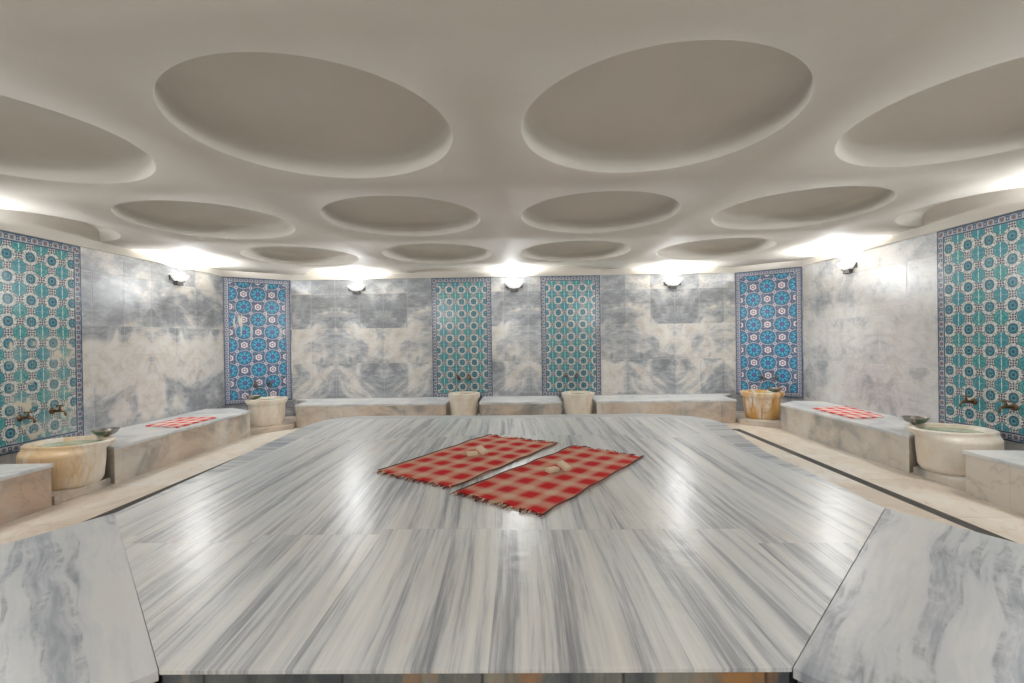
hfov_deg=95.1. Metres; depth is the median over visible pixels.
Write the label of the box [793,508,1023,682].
marble slab
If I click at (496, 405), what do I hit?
bench
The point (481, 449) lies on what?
soap bar
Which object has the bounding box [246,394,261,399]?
metal bowl
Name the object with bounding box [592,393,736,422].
bench
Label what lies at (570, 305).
tile panel
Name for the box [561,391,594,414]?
basin
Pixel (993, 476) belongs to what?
bench
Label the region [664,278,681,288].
wall lamp
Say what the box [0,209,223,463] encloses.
wall
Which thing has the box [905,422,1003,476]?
basin
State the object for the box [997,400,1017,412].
faucet
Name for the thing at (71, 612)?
marble slab
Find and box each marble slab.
[0,513,158,682]
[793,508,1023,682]
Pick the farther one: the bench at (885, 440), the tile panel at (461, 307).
the tile panel at (461, 307)
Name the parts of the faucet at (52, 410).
spout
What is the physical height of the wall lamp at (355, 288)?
0.185 m
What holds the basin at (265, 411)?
on the trim at (290, 421)
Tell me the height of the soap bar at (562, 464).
0.063 m
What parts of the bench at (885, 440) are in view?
seat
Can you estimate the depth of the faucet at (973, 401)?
4.66 m
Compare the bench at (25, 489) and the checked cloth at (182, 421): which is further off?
the checked cloth at (182, 421)
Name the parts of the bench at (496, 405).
seat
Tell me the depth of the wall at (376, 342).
8.20 m
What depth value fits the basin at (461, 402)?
7.45 m
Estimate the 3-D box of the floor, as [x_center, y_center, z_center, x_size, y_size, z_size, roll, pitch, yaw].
[-0.076,1.403,3.629,9.470,0.100,9.260,-1,0,1]
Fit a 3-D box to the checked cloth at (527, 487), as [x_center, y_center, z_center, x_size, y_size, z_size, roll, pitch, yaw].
[0.366,0.964,3.474,0.702,0.018,1.690,-1,0,37]
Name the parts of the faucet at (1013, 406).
spout, handle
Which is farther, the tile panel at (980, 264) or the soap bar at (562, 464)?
the tile panel at (980, 264)
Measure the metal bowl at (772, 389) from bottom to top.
0.066 m
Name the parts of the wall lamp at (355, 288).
lamp shade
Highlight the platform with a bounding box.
[114,414,884,682]
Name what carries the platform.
on the floor
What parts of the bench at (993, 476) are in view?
seat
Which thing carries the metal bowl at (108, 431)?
on the basin at (78, 461)
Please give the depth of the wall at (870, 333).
5.86 m
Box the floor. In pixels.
[0,423,1023,544]
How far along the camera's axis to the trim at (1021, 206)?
7.03 m
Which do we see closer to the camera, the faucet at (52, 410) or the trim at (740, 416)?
the faucet at (52, 410)
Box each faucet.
[17,411,35,422]
[49,405,66,415]
[959,395,976,406]
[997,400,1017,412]
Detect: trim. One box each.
[0,204,1023,280]
[51,477,110,504]
[250,416,295,434]
[736,411,781,428]
[913,465,965,491]
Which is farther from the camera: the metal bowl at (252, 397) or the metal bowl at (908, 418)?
the metal bowl at (252, 397)
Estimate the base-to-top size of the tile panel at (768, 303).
2.100 m
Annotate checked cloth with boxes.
[146,417,216,427]
[376,434,557,489]
[450,445,642,516]
[810,406,883,418]
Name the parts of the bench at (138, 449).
seat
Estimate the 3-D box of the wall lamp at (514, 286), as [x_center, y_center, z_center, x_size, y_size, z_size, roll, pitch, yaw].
[0.038,-0.965,8.121,0.312,0.185,0.146,-1,0,1]
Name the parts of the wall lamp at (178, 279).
lamp shade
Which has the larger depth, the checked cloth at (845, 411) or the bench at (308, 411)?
the bench at (308, 411)
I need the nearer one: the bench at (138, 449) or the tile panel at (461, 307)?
the bench at (138, 449)
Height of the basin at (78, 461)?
0.385 m
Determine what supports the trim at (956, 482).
attached to the wall at (870, 333)
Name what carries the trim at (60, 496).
attached to the wall at (152, 346)
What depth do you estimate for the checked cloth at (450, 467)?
3.82 m
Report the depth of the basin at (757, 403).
7.19 m
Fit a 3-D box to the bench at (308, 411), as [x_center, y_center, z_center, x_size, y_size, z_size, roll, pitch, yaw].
[-2.428,1.181,7.858,2.785,0.370,0.776,-1,0,1]
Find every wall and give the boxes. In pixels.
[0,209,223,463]
[222,270,292,416]
[291,263,735,415]
[734,260,803,410]
[802,187,1023,449]
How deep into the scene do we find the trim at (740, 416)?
7.12 m
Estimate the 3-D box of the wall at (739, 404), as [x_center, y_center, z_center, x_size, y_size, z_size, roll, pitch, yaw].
[4.302,-0.119,7.855,1.018,2.890,0.120,-1,0,40]
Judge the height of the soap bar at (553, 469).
0.030 m
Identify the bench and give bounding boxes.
[0,463,52,524]
[91,408,250,483]
[295,397,450,427]
[479,396,561,414]
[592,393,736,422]
[780,401,918,472]
[963,450,1023,513]
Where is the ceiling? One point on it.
(288, 137)
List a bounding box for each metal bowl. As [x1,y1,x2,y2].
[91,427,119,435]
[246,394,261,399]
[766,387,782,391]
[901,415,929,423]
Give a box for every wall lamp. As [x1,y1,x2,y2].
[169,272,189,285]
[348,283,364,293]
[505,281,522,291]
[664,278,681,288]
[836,260,856,273]
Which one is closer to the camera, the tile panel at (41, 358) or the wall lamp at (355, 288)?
the tile panel at (41, 358)
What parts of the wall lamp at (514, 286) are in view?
lamp shade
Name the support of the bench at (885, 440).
on the floor
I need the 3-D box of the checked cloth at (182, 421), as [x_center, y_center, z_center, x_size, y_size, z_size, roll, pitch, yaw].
[-4.214,1.023,5.955,0.501,0.016,0.756,-1,0,1]
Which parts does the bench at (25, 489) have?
seat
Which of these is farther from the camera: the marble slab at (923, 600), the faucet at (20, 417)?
the faucet at (20, 417)
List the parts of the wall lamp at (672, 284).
lamp shade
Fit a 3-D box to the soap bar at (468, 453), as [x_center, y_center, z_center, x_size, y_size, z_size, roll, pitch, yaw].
[-0.341,0.957,4.002,0.100,0.030,0.066,-1,0,-19]
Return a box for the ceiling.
[0,0,1023,274]
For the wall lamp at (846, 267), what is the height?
0.185 m
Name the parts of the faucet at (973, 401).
spout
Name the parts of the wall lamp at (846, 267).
lamp shade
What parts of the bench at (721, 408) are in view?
seat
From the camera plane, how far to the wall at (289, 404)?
8.02 m
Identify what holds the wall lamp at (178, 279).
attached to the wall at (152, 346)
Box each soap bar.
[466,451,478,455]
[476,445,487,454]
[545,466,559,472]
[557,460,570,470]
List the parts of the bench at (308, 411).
seat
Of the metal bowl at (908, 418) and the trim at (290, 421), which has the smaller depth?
the metal bowl at (908, 418)
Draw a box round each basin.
[16,435,115,490]
[245,396,287,426]
[448,391,479,415]
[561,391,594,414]
[740,389,784,419]
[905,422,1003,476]
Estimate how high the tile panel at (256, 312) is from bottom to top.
2.100 m
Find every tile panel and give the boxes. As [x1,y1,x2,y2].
[0,230,83,455]
[222,277,291,404]
[431,277,492,396]
[540,275,600,395]
[735,267,802,397]
[937,210,1023,443]
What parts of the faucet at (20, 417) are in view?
spout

